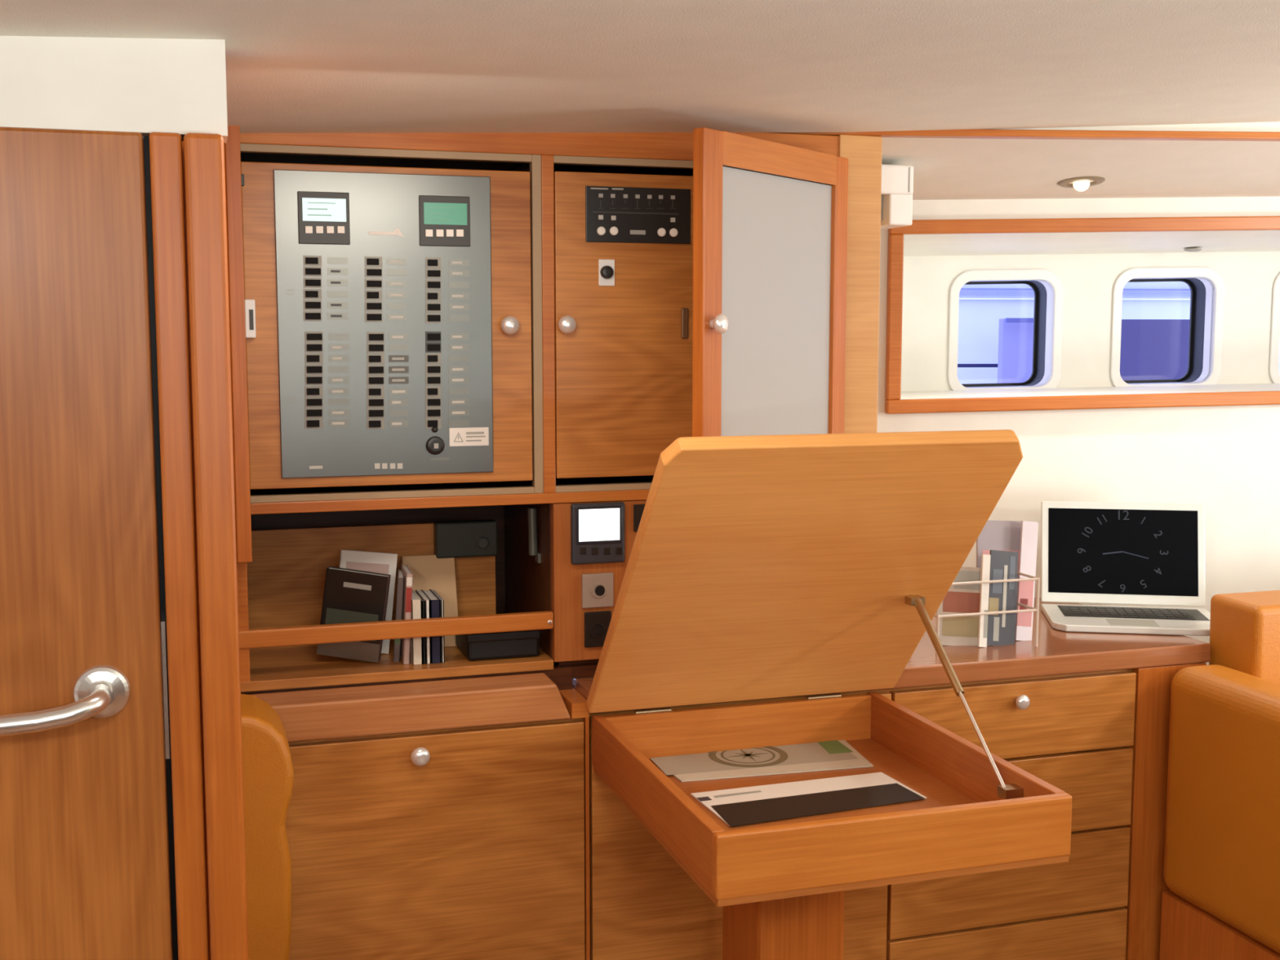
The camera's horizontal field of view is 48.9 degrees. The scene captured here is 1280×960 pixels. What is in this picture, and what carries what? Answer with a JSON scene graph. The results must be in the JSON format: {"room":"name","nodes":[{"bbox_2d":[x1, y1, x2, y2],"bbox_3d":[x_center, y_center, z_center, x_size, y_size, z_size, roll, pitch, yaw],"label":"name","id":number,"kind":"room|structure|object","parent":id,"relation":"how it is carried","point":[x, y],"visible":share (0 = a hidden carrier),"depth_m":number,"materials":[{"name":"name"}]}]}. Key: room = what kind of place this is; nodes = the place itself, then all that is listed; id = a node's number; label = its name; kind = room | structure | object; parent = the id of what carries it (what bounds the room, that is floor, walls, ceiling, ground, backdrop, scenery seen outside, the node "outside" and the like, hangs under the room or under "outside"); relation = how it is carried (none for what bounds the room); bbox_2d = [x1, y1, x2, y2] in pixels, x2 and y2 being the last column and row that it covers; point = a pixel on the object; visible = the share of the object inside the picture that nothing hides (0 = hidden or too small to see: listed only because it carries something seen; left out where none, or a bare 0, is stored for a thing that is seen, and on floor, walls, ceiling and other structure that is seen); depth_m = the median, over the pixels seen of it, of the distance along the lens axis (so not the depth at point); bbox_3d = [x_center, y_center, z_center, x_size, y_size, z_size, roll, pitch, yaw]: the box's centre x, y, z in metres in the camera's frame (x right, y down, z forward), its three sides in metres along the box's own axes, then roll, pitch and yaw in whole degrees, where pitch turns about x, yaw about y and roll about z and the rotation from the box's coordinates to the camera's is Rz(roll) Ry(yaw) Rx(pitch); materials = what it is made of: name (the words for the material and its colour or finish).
{"room":"yacht cabin","nodes":[
{"label":"yacht cabin","id":0,"kind":"room"},
{"bbox_2d":[0,35,227,142],"bbox_3d":[-0.752,0.595,-0.407,1.786,1.740,3.560,-2,6,-17],"label":"wall","id":1,"kind":"structure","parent":0,"point":[144,86],"depth_m":1.38,"materials":[{"name":"paint"}]},
{"bbox_2d":[0,126,173,959],"bbox_3d":[-0.844,0.464,1.344,0.760,1.598,0.105,-2,6,-17],"label":"door","id":2,"kind":"structure","parent":1,"relation":"in","point":[85,731],"depth_m":1.41,"materials":[{"name":"brown wood"}]},
{"bbox_2d":[143,135,177,959],"bbox_3d":[-0.501,0.457,1.512,0.006,1.618,0.020,-2,6,-17],"label":"trim","id":3,"kind":"structure","parent":1,"relation":"attached to","point":[146,139],"depth_m":1.46,"materials":[{"name":"wood"}]},
{"bbox_2d":[149,132,208,959],"bbox_3d":[-0.479,0.457,1.506,0.030,1.618,0.066,-2,6,-17],"label":"trim","id":4,"kind":"structure","parent":1,"relation":"attached to","point":[166,157],"depth_m":1.43,"materials":[{"name":"brown wood"}]},
{"bbox_2d":[182,141,210,959],"bbox_3d":[-0.661,0.340,2.040,0.130,1.740,1.000,-2,6,-17],"label":"wall","id":5,"kind":"structure","parent":0,"point":[183,153],"depth_m":1.54,"materials":[{"name":"brown wood"}]},
{"bbox_2d":[183,132,248,959],"bbox_3d":[-0.449,0.455,1.532,0.038,1.618,0.114,-2,6,-17],"label":"trim","id":6,"kind":"structure","parent":5,"relation":"attached to","point":[204,153],"depth_m":1.44,"materials":[{"name":"brown wood"}]},
{"bbox_2d":[240,693,293,959],"bbox_3d":[-0.545,0.513,1.989,0.107,0.406,0.140,-2,6,-17],"label":"leather seat","id":7,"kind":"object","parent":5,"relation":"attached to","point":[267,762],"visible":0.62,"depth_m":1.93,"materials":[{"name":"leather"}]},
{"bbox_2d":[0,0,1279,133],"bbox_3d":[0.781,-0.387,0.311,5.100,0.269,4.200,-2,6,-17],"label":"ceiling","id":8,"kind":"structure","parent":0,"point":[292,66],"depth_m":1.65,"materials":[{"name":"paint"}]},
{"bbox_2d":[876,196,1279,665],"bbox_3d":[1.320,0.120,3.266,2.470,1.940,0.380,-1,6,-5],"label":"wall","id":9,"kind":"structure","parent":0,"point":[1225,460],"depth_m":3.04,"materials":[{"name":"paint"}]},
{"bbox_2d":[884,216,1279,413],"bbox_3d":[1.543,-0.368,3.035,2.061,0.438,0.022,-1,6,-6],"label":"trim","id":10,"kind":"structure","parent":9,"relation":"attached to","point":[894,404],"depth_m":2.96,"materials":[{"name":"brown wood"}]},
{"bbox_2d":[1183,248,1201,251],"bbox_3d":[1.291,-0.537,3.286,0.040,0.006,0.040,-2,6,-17],"label":"recessed light","id":11,"kind":"object","parent":9,"relation":"attached to","point":[1188,249],"visible":1,"depth_m":3.27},
{"bbox_2d":[881,137,1279,199],"bbox_3d":[1.363,-0.615,2.744,2.470,0.119,0.510,-1,6,-5],"label":"ceiling","id":12,"kind":"structure","parent":0,"point":[944,168],"depth_m":2.67,"materials":[{"name":"paint"}]},
{"bbox_2d":[880,164,913,229],"bbox_3d":[0.418,-0.522,2.595,0.134,0.107,0.120,-2,6,-17],"label":"wall fixture","id":13,"kind":"object","parent":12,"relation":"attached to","point":[897,180],"visible":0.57,"depth_m":2.55,"materials":[{"name":"white plastic"}]},
{"bbox_2d":[766,128,1279,141],"bbox_3d":[1.100,-0.606,2.480,2.100,0.032,0.032,-1,6,-7],"label":"trim","id":14,"kind":"structure","parent":12,"relation":"attached to","point":[966,133],"depth_m":2.42,"materials":[{"name":"brown wood"}]},
{"bbox_2d":[1057,176,1105,191],"bbox_3d":[0.877,-0.587,2.795,0.090,0.026,0.090,-2,6,-17],"label":"recessed light","id":15,"kind":"object","parent":12,"relation":"in","point":[1083,184],"visible":1,"depth_m":2.78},
{"bbox_2d":[901,251,1279,391],"bbox_3d":[1.505,-0.394,3.422,2.061,0.375,0.012,-1,6,-5],"label":"wall","id":16,"kind":"structure","parent":0,"point":[1088,281],"depth_m":3.37,"materials":[{"name":"paint"}]},
{"bbox_2d":[947,269,1063,390],"bbox_3d":[0.867,-0.354,3.410,0.279,0.308,0.118,-1,6,-5],"label":"window","id":17,"kind":"structure","parent":16,"relation":"in","point":[1043,314],"depth_m":3.37,"materials":[{"name":"white plastic"}]},
{"bbox_2d":[1110,266,1224,386],"bbox_3d":[1.267,-0.365,3.448,0.279,0.308,0.118,-1,6,-5],"label":"window","id":18,"kind":"structure","parent":16,"relation":"in","point":[1201,290],"depth_m":3.41,"materials":[{"name":"white plastic"}]},
{"bbox_2d":[1269,273,1279,382],"bbox_3d":[1.667,-0.376,3.485,0.279,0.308,0.118,-1,6,-5],"label":"window","id":19,"kind":"structure","parent":16,"relation":"in","point":[1274,373],"depth_m":3.42,"materials":[{"name":"white plastic"}]},
{"bbox_2d":[998,121,1279,132],"bbox_3d":[1.283,-0.648,2.501,1.730,0.096,0.018,-1,6,-7],"label":"ceiling","id":20,"kind":"structure","parent":0,"point":[1245,126],"depth_m":2.45,"materials":[{"name":"paint"}]},
{"bbox_3d":[0.617,1.342,1.019,5.100,0.040,5.300,-2,6,-17],"label":"floor","id":21,"kind":"structure","parent":0,"visible":0},
{"bbox_2d":[240,664,590,959],"bbox_3d":[-0.408,0.738,2.409,0.546,0.873,0.490,-2,6,-17],"label":"base cabinet","id":22,"kind":"object","parent":21,"relation":"on","point":[473,842],"visible":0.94,"depth_m":2.19,"materials":[{"name":"brown wood"}]},
{"bbox_2d":[251,672,570,742],"bbox_3d":[-0.368,0.354,2.188,0.516,0.058,0.084,-2,6,-17],"label":"countertop","id":23,"kind":"structure","parent":22,"relation":"on","point":[410,707],"depth_m":2.16,"materials":[{"name":"brown wood"}]},
{"bbox_2d":[586,429,1071,959],"bbox_3d":[0.254,0.566,2.068,0.536,1.286,0.582,-2,6,-17],"label":"table","id":24,"kind":"object","parent":21,"relation":"on","point":[759,566],"visible":0.99,"depth_m":2.04,"materials":[{"name":"brown wood"}]},
{"bbox_2d":[650,739,873,782],"bbox_3d":[0.194,0.446,2.250,0.344,0.003,0.172,-2,6,-17],"label":"chart","id":25,"kind":"object","parent":24,"relation":"on","point":[833,754],"visible":0.98,"depth_m":2.23,"materials":[{"name":"grey paper"}]},
{"bbox_2d":[817,740,853,754],"bbox_3d":[0.318,0.439,2.310,0.044,0.001,0.068,-2,6,-17],"label":"print","id":26,"kind":"object","parent":25,"relation":"on","point":[833,747],"depth_m":2.31},
{"bbox_2d":[690,772,926,826],"bbox_3d":[0.251,0.466,2.060,0.324,0.002,0.157,-2,6,-17],"label":"brochure","id":27,"kind":"object","parent":24,"relation":"on","point":[768,802],"visible":1,"depth_m":2.06,"materials":[{"name":"white paper"}]},
{"bbox_2d":[713,790,761,798],"bbox_3d":[0.144,0.463,2.076,0.076,0.001,0.009,-2,6,-21],"label":"print","id":28,"kind":"object","parent":27,"relation":"on","point":[728,793],"depth_m":2.07},
{"bbox_2d":[589,662,1206,959],"bbox_3d":[0.413,0.738,2.678,1.175,0.816,0.509,-2,6,-17],"label":"base cabinet","id":29,"kind":"object","parent":21,"relation":"on","point":[1100,738],"visible":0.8,"depth_m":2.50,"materials":[{"name":"brown wood"}]},
{"bbox_2d":[572,597,1210,713],"bbox_3d":[0.394,0.306,2.701,1.184,0.036,0.610,-2,6,-17],"label":"countertop","id":30,"kind":"structure","parent":29,"relation":"on","point":[1056,652],"depth_m":2.52,"materials":[{"name":"wood"}]},
{"bbox_2d":[224,125,882,692],"bbox_3d":[-0.143,-0.130,2.377,1.089,0.898,0.827,-2,6,-17],"label":"upper cabinet","id":31,"kind":"object","parent":30,"relation":"on","point":[766,322],"depth_m":2.22,"materials":[{"name":"brown wood"}]},
{"bbox_2d":[330,303,341,306],"bbox_3d":[-0.462,-0.266,2.138,0.016,0.004,0.001,-2,6,-17],"label":"print","id":32,"kind":"object","parent":31,"relation":"on","point":[331,304],"depth_m":2.14,"materials":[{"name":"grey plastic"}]},
{"bbox_2d":[330,315,342,317],"bbox_3d":[-0.462,-0.249,2.139,0.017,0.004,0.001,-2,6,-17],"label":"print","id":33,"kind":"object","parent":31,"relation":"on","point":[331,316],"depth_m":2.14,"materials":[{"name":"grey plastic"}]},
{"bbox_2d":[332,356,342,359],"bbox_3d":[-0.462,-0.186,2.146,0.015,0.004,0.001,-2,6,-17],"label":"print","id":34,"kind":"object","parent":31,"relation":"on","point":[333,357],"depth_m":2.15},
{"bbox_2d":[332,378,342,381],"bbox_3d":[-0.462,-0.153,2.149,0.016,0.004,0.001,-2,6,-17],"label":"print","id":35,"kind":"object","parent":31,"relation":"on","point":[333,380],"depth_m":2.15},
{"bbox_2d":[332,411,343,413],"bbox_3d":[-0.463,-0.103,2.155,0.018,0.004,0.001,-2,6,-17],"label":"print","id":36,"kind":"object","parent":31,"relation":"on","point":[333,412],"depth_m":2.15},
{"bbox_2d":[332,390,343,392],"bbox_3d":[-0.462,-0.136,2.151,0.017,0.004,0.001,-2,6,-17],"label":"print","id":37,"kind":"object","parent":31,"relation":"on","point":[333,391],"depth_m":2.15},
{"bbox_2d":[332,422,344,424],"bbox_3d":[-0.463,-0.087,2.156,0.019,0.004,0.001,-2,6,-17],"label":"print","id":38,"kind":"object","parent":31,"relation":"on","point":[333,423],"depth_m":2.16},
{"bbox_2d":[316,566,391,662],"bbox_3d":[-0.464,0.218,2.280,0.119,0.155,0.020,0,6,1],"label":"book","id":39,"kind":"object","parent":31,"relation":"on","point":[349,595],"visible":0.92,"depth_m":2.27,"materials":[{"name":"black paper"}]},
{"bbox_2d":[324,608,378,641],"bbox_3d":[-0.467,0.234,2.272,0.084,0.044,0.001,8,6,-1],"label":"picture","id":40,"kind":"object","parent":39,"relation":"on","point":[333,615],"depth_m":2.27},
{"bbox_2d":[339,549,397,653],"bbox_3d":[-0.456,0.202,2.330,0.109,0.177,0.005,-1,6,-10],"label":"book","id":41,"kind":"object","parent":31,"relation":"on","point":[371,562],"visible":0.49,"depth_m":2.33,"materials":[{"name":"white paper"}]},
{"bbox_2d":[345,561,389,574],"bbox_3d":[-0.453,0.172,2.325,0.070,0.070,0.001,5,5,-12],"label":"picture","id":42,"kind":"object","parent":41,"relation":"attached to","point":[371,567],"depth_m":2.32},
{"bbox_2d":[390,260,401,262],"bbox_3d":[-0.375,-0.335,2.158,0.017,0.003,0.001,-2,6,-17],"label":"print","id":43,"kind":"object","parent":31,"relation":"on","point":[391,261],"depth_m":2.16},
{"bbox_2d":[391,400,400,404],"bbox_3d":[-0.377,-0.120,2.180,0.014,0.004,0.001,-2,6,-17],"label":"print","id":44,"kind":"object","parent":31,"relation":"on","point":[393,402],"depth_m":2.18},
{"bbox_2d":[390,293,402,296],"bbox_3d":[-0.375,-0.284,2.163,0.019,0.004,0.001,-2,6,-17],"label":"print","id":45,"kind":"object","parent":31,"relation":"on","point":[391,295],"depth_m":2.16},
{"bbox_2d":[390,282,402,284],"bbox_3d":[-0.375,-0.302,2.162,0.018,0.004,0.001,-2,6,-17],"label":"print","id":46,"kind":"object","parent":31,"relation":"on","point":[391,283],"depth_m":2.16},
{"bbox_2d":[391,422,401,425],"bbox_3d":[-0.377,-0.087,2.183,0.015,0.004,0.001,-2,6,-17],"label":"print","id":47,"kind":"object","parent":31,"relation":"on","point":[393,423],"depth_m":2.18},
{"bbox_2d":[390,315,403,318],"bbox_3d":[-0.375,-0.251,2.167,0.020,0.004,0.001,-2,6,-17],"label":"print","id":48,"kind":"object","parent":31,"relation":"on","point":[391,317],"depth_m":2.17},
{"bbox_2d":[240,640,553,692],"bbox_3d":[-0.440,0.292,2.409,0.506,0.016,0.382,-2,6,-17],"label":"shelf","id":49,"kind":"object","parent":31,"relation":"attached to","point":[298,666],"depth_m":2.26,"materials":[{"name":"brown wood"}]},
{"bbox_2d":[391,335,403,337],"bbox_3d":[-0.374,-0.221,2.170,0.017,0.004,0.001,-2,6,-17],"label":"print","id":50,"kind":"object","parent":31,"relation":"on","point":[393,336],"depth_m":2.17},
{"bbox_2d":[391,357,404,359],"bbox_3d":[-0.374,-0.188,2.174,0.019,0.004,0.001,-2,6,-17],"label":"print","id":51,"kind":"object","parent":31,"relation":"on","point":[393,358],"depth_m":2.17},
{"bbox_2d":[391,378,404,382],"bbox_3d":[-0.374,-0.154,2.177,0.020,0.004,0.001,-2,6,-17],"label":"print","id":52,"kind":"object","parent":31,"relation":"on","point":[393,380],"depth_m":2.18},
{"bbox_2d":[391,368,404,370],"bbox_3d":[-0.374,-0.171,2.175,0.019,0.004,0.001,-2,6,-17],"label":"print","id":53,"kind":"object","parent":31,"relation":"on","point":[393,369],"depth_m":2.18},
{"bbox_2d":[393,568,404,662],"bbox_3d":[-0.399,0.223,2.327,0.020,0.138,0.090,-1,6,-9],"label":"book","id":54,"kind":"object","parent":31,"relation":"on","point":[400,576],"visible":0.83,"depth_m":2.28,"materials":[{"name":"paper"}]},
{"bbox_2d":[391,390,405,393],"bbox_3d":[-0.374,-0.137,2.179,0.020,0.004,0.001,-2,6,-17],"label":"print","id":55,"kind":"object","parent":31,"relation":"on","point":[393,391],"depth_m":2.18},
{"bbox_2d":[400,564,413,664],"bbox_3d":[-0.386,0.219,2.314,0.018,0.147,0.100,-2,6,-14],"label":"book","id":56,"kind":"object","parent":31,"relation":"on","point":[408,575],"visible":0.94,"depth_m":2.27,"materials":[{"name":"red paper"}]},
{"bbox_2d":[409,588,422,664],"bbox_3d":[-0.374,0.240,2.312,0.016,0.106,0.100,-2,6,-17],"label":"book","id":57,"kind":"object","parent":31,"relation":"on","point":[415,646],"visible":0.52,"depth_m":2.27,"materials":[{"name":"white paper"}]},
{"bbox_2d":[414,590,426,664],"bbox_3d":[-0.363,0.241,2.315,0.005,0.103,0.100,-2,6,-17],"label":"book","id":58,"kind":"object","parent":31,"relation":"on","point":[423,602],"visible":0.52,"depth_m":2.27,"materials":[{"name":"black paper"}]},
{"bbox_2d":[416,589,431,663],"bbox_3d":[-0.357,0.240,2.317,0.007,0.104,0.100,-2,6,-17],"label":"book","id":59,"kind":"object","parent":31,"relation":"on","point":[420,593],"visible":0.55,"depth_m":2.27,"materials":[{"name":"white paper"}]},
{"bbox_2d":[401,554,457,647],"bbox_3d":[-0.358,0.207,2.408,0.090,0.152,0.054,-2,6,-17],"label":"envelope","id":60,"kind":"object","parent":31,"relation":"on","point":[428,571],"visible":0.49,"depth_m":2.42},
{"bbox_2d":[421,589,440,663],"bbox_3d":[-0.345,0.240,2.321,0.016,0.104,0.100,-2,6,-17],"label":"book","id":61,"kind":"object","parent":31,"relation":"on","point":[435,642],"visible":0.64,"depth_m":2.28,"materials":[{"name":"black paper"}]},
{"bbox_2d":[431,426,438,432],"bbox_3d":[-0.321,-0.079,2.200,0.010,0.010,0.005,-2,6,-17],"label":"lamp","id":62,"kind":"object","parent":31,"relation":"on","point":[434,429],"depth_m":2.20,"materials":[{"name":"black plastic"}]},
{"bbox_2d":[426,435,444,454],"bbox_3d":[-0.320,-0.054,2.200,0.029,0.029,0.009,-2,6,-17],"label":"switch","id":63,"kind":"object","parent":31,"relation":"attached to","point":[435,445],"depth_m":2.20,"materials":[{"name":"black plastic"}]},
{"bbox_2d":[431,589,444,662],"bbox_3d":[-0.334,0.240,2.324,0.005,0.103,0.100,-2,6,-17],"label":"book","id":64,"kind":"object","parent":31,"relation":"on","point":[442,601],"visible":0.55,"depth_m":2.28,"materials":[{"name":"white paper"}]},
{"bbox_2d":[452,346,462,348],"bbox_3d":[-0.286,-0.207,2.199,0.016,0.004,0.001,-2,6,-17],"label":"print","id":65,"kind":"object","parent":31,"relation":"on","point":[453,347],"depth_m":2.20},
{"bbox_2d":[452,271,462,274],"bbox_3d":[-0.284,-0.322,2.188,0.016,0.004,0.001,-2,6,-17],"label":"print","id":66,"kind":"object","parent":31,"relation":"on","point":[453,273],"depth_m":2.19},
{"bbox_2d":[452,378,463,381],"bbox_3d":[-0.285,-0.157,2.205,0.018,0.004,0.001,-2,6,-17],"label":"print","id":67,"kind":"object","parent":31,"relation":"on","point":[453,380],"depth_m":2.20},
{"bbox_2d":[452,368,463,370],"bbox_3d":[-0.285,-0.173,2.203,0.018,0.004,0.001,-2,6,-17],"label":"print","id":68,"kind":"object","parent":31,"relation":"on","point":[453,369],"depth_m":2.20},
{"bbox_2d":[452,306,463,308],"bbox_3d":[-0.284,-0.270,2.193,0.018,0.004,0.001,-2,6,-17],"label":"print","id":69,"kind":"object","parent":31,"relation":"on","point":[453,307],"depth_m":2.19},
{"bbox_2d":[452,294,463,297],"bbox_3d":[-0.284,-0.287,2.192,0.018,0.004,0.001,-2,6,-17],"label":"print","id":70,"kind":"object","parent":31,"relation":"on","point":[453,295],"depth_m":2.19},
{"bbox_2d":[452,400,464,403],"bbox_3d":[-0.285,-0.122,2.208,0.020,0.004,0.001,-2,6,-17],"label":"print","id":71,"kind":"object","parent":31,"relation":"on","point":[453,402],"depth_m":2.21},
{"bbox_2d":[452,411,465,413],"bbox_3d":[-0.285,-0.106,2.210,0.020,0.004,0.001,-2,6,-17],"label":"print","id":72,"kind":"object","parent":31,"relation":"on","point":[453,412],"depth_m":2.21},
{"bbox_2d":[433,519,497,558],"bbox_3d":[-0.302,0.102,2.444,0.107,0.061,0.036,-2,6,-17],"label":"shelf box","id":73,"kind":"object","parent":31,"relation":"attached to","point":[464,538],"visible":1,"depth_m":2.43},
{"bbox_2d":[453,431,485,442],"bbox_3d":[-0.269,-0.068,2.219,0.051,0.016,0.001,-2,6,-17],"label":"print","id":74,"kind":"object","parent":31,"relation":"on","point":[458,437],"depth_m":2.22},
{"bbox_2d":[455,629,541,661],"bbox_3d":[-0.240,0.265,2.362,0.124,0.046,0.129,-2,6,-17],"label":"instrument case","id":75,"kind":"object","parent":31,"relation":"on","point":[513,644],"visible":0.59,"depth_m":2.30,"materials":[{"name":"black plastic"}]},
{"bbox_2d":[527,507,540,563],"bbox_3d":[-0.171,0.123,2.380,0.037,0.154,0.025,-2,6,-17],"label":"pipe fitting","id":76,"kind":"object","parent":31,"relation":"attached to","point":[532,523],"visible":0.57,"depth_m":2.37,"materials":[{"name":"grey metal"}]},
{"bbox_2d":[581,572,613,608],"bbox_3d":[-0.069,0.181,2.309,0.053,0.056,0.008,-2,6,-17],"label":"power socket","id":77,"kind":"object","parent":31,"relation":"attached to","point":[597,588],"visible":1,"depth_m":2.31,"materials":[{"name":"grey plastic"}]},
{"bbox_2d":[570,502,624,564],"bbox_3d":[-0.068,0.087,2.296,0.090,0.100,0.014,-2,6,-17],"label":"control unit","id":78,"kind":"object","parent":31,"relation":"attached to","point":[597,529],"visible":1,"depth_m":2.29,"materials":[{"name":"black plastic"}]},
{"bbox_2d":[584,610,611,647],"bbox_3d":[-0.069,0.246,2.316,0.046,0.059,0.008,-2,6,-17],"label":"power socket","id":79,"kind":"object","parent":31,"relation":"attached to","point":[597,624],"visible":0.89,"depth_m":2.31,"materials":[{"name":"black plastic"}]},
{"bbox_2d":[598,259,614,285],"bbox_3d":[-0.052,-0.333,2.258,0.027,0.042,0.014,-2,6,-17],"label":"switch","id":80,"kind":"object","parent":31,"relation":"attached to","point":[606,267],"visible":1,"depth_m":2.26,"materials":[{"name":"white plastic"}]},
{"bbox_2d":[592,200,679,214],"bbox_3d":[-0.006,-0.440,2.264,0.145,0.024,0.001,-2,6,-17],"label":"print","id":81,"kind":"object","parent":31,"relation":"attached to","point":[599,206],"depth_m":2.26,"materials":[{"name":"grey plastic"}]},
{"bbox_2d":[633,504,644,531],"bbox_3d":[0.008,0.062,2.323,0.038,0.045,0.004,-2,6,-17],"label":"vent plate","id":82,"kind":"object","parent":31,"relation":"attached to","point":[638,509],"visible":0.48,"depth_m":2.32,"materials":[{"name":"black plastic"}]},
{"bbox_2d":[933,571,1039,654],"bbox_3d":[0.610,0.238,2.572,0.208,0.127,0.106,-2,6,-17],"label":"brochure rack","id":83,"kind":"object","parent":30,"relation":"on","point":[1031,577],"visible":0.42,"depth_m":2.53,"materials":[{"name":"plastic"}]},
{"bbox_2d":[937,566,981,645],"bbox_3d":[0.593,0.232,2.577,0.104,0.148,0.035,0,6,1],"label":"brochure","id":84,"kind":"object","parent":83,"relation":"in","point":[962,598],"visible":0.71,"depth_m":2.57,"materials":[{"name":"paper"}]},
{"bbox_2d":[942,616,978,637],"bbox_3d":[0.594,0.268,2.571,0.082,0.038,0.001,3,-6,0],"label":"picture","id":85,"kind":"object","parent":84,"relation":"attached to","point":[958,626],"depth_m":2.57},
{"bbox_2d":[942,591,980,613],"bbox_3d":[0.596,0.224,2.575,0.082,0.038,0.001,3,-6,1],"label":"picture","id":86,"kind":"object","parent":84,"relation":"on","point":[953,602],"depth_m":2.57},
{"bbox_2d":[954,570,981,590],"bbox_3d":[0.606,0.184,2.579,0.058,0.033,0.001,3,-6,0],"label":"picture","id":87,"kind":"object","parent":84,"relation":"on","point":[962,575],"depth_m":2.58},
{"bbox_2d":[977,554,990,647],"bbox_3d":[0.627,0.220,2.561,0.016,0.167,0.044,2,6,19],"label":"brochure","id":88,"kind":"object","parent":83,"relation":"in","point":[985,560],"visible":1,"depth_m":2.56,"materials":[{"name":"white paper"}]},
{"bbox_2d":[983,609,988,638],"bbox_3d":[0.629,0.262,2.557,0.008,0.050,0.001,5,-5,-15],"label":"picture","id":89,"kind":"object","parent":88,"relation":"attached to","point":[985,622],"depth_m":2.56},
{"bbox_2d":[976,520,1022,635],"bbox_3d":[0.676,0.187,2.632,0.111,0.225,0.040,-1,6,-12],"label":"brochure","id":90,"kind":"object","parent":83,"relation":"in","point":[1002,535],"visible":0.32,"depth_m":2.63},
{"bbox_2d":[982,550,1019,574],"bbox_3d":[0.677,0.154,2.631,0.080,0.044,0.001,2,-4,-13],"label":"picture","id":91,"kind":"object","parent":90,"relation":"attached to","point":[984,552],"depth_m":2.64},
{"bbox_2d":[986,550,1018,645],"bbox_3d":[0.664,0.217,2.580,0.073,0.178,0.032,-2,6,-14],"label":"brochure","id":92,"kind":"object","parent":83,"relation":"in","point":[1003,564],"visible":0.94,"depth_m":2.58,"materials":[{"name":"paper"}]},
{"bbox_2d":[988,597,999,615],"bbox_3d":[0.647,0.231,2.571,0.019,0.031,0.001,5,-4,-15],"label":"picture","id":93,"kind":"object","parent":92,"relation":"attached to","point":[993,602],"depth_m":2.57},
{"bbox_2d":[992,617,999,640],"bbox_3d":[0.651,0.272,2.570,0.011,0.043,0.001,5,-5,-15],"label":"picture","id":94,"kind":"object","parent":92,"relation":"attached to","point":[996,620],"depth_m":2.57},
{"bbox_2d":[991,568,1003,593],"bbox_3d":[0.655,0.186,2.576,0.019,0.043,0.001,5,-5,-15],"label":"picture","id":95,"kind":"object","parent":92,"relation":"attached to","point":[997,574],"depth_m":2.58},
{"bbox_2d":[1001,564,1007,626],"bbox_3d":[0.668,0.213,2.578,0.007,0.113,0.001,5,-4,-15],"label":"picture","id":96,"kind":"object","parent":92,"relation":"attached to","point":[1004,601],"depth_m":2.58},
{"bbox_2d":[1008,555,1015,589],"bbox_3d":[0.684,0.171,2.585,0.011,0.061,0.001,5,-5,-15],"label":"picture","id":97,"kind":"object","parent":92,"relation":"attached to","point":[1012,559],"depth_m":2.58},
{"bbox_2d":[1014,520,1038,640],"bbox_3d":[0.720,0.188,2.619,0.029,0.222,0.063,3,7,24],"label":"brochure","id":98,"kind":"object","parent":83,"relation":"in","point":[1029,530],"visible":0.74,"depth_m":2.62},
{"bbox_2d":[1019,598,1027,609],"bbox_3d":[0.713,0.232,2.613,0.016,0.022,0.001,5,-4,-10],"label":"picture","id":99,"kind":"object","parent":98,"relation":"attached to","point":[1023,602],"depth_m":2.61},
{"bbox_2d":[1017,577,1033,626],"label":"picture","id":100,"kind":"object","parent":98,"relation":"attached to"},
{"bbox_2d":[1040,501,1210,635],"bbox_3d":[0.971,0.169,2.778,0.322,0.220,0.262,1,6,9],"label":"laptop","id":101,"kind":"object","parent":30,"relation":"on","point":[1104,553],"visible":1,"depth_m":2.87,"materials":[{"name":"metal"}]},
{"bbox_2d":[1159,664,1279,959],"bbox_3d":[1.638,0.797,1.968,0.952,0.806,1.598,-2,6,-17],"label":"settee","id":102,"kind":"object","parent":21,"relation":"on","point":[1221,873],"visible":1,"depth_m":2.42,"materials":[{"name":"leather"}]},
{"bbox_2d":[1208,590,1279,684],"bbox_3d":[1.468,0.391,2.686,0.824,0.375,0.142,-2,6,-17],"label":"cushion","id":103,"kind":"object","parent":102,"relation":"on","point":[1245,627],"visible":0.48,"depth_m":2.53,"materials":[{"name":"leather"}]},
{"label":"outside","id":104,"kind":"structure","parent":0,"visible":0},
{"bbox_2d":[1120,319,1189,380],"bbox_3d":[1.962,-0.417,5.454,0.566,0.405,0.300,-1,6,-5],"label":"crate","id":105,"kind":"object","parent":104,"point":[1151,348],"visible":0.21,"depth_m":5.29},
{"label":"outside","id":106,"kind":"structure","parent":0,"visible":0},
{"bbox_2d":[957,281,1279,383],"bbox_3d":[2.118,-0.573,6.109,4.585,2.304,0.200,-1,6,-5],"label":"wall","id":107,"kind":"structure","parent":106,"point":[981,306],"depth_m":6.05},
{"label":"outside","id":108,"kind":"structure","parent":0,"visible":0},
{"bbox_2d":[997,318,1033,382],"bbox_3d":[1.625,-0.443,5.818,0.283,0.444,0.050,-1,6,-5],"label":"panel","id":109,"kind":"object","parent":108,"point":[1015,362],"visible":0.29,"depth_m":5.78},
{"bbox_2d":[1005,318,1033,322],"bbox_3d":[1.611,-0.649,5.719,0.249,0.019,0.020,-1,6,-5],"label":"cap","id":110,"kind":"object","parent":109,"relation":"on","point":[1007,320],"visible":0.36,"depth_m":5.70,"materials":[{"name":"blue stone"}]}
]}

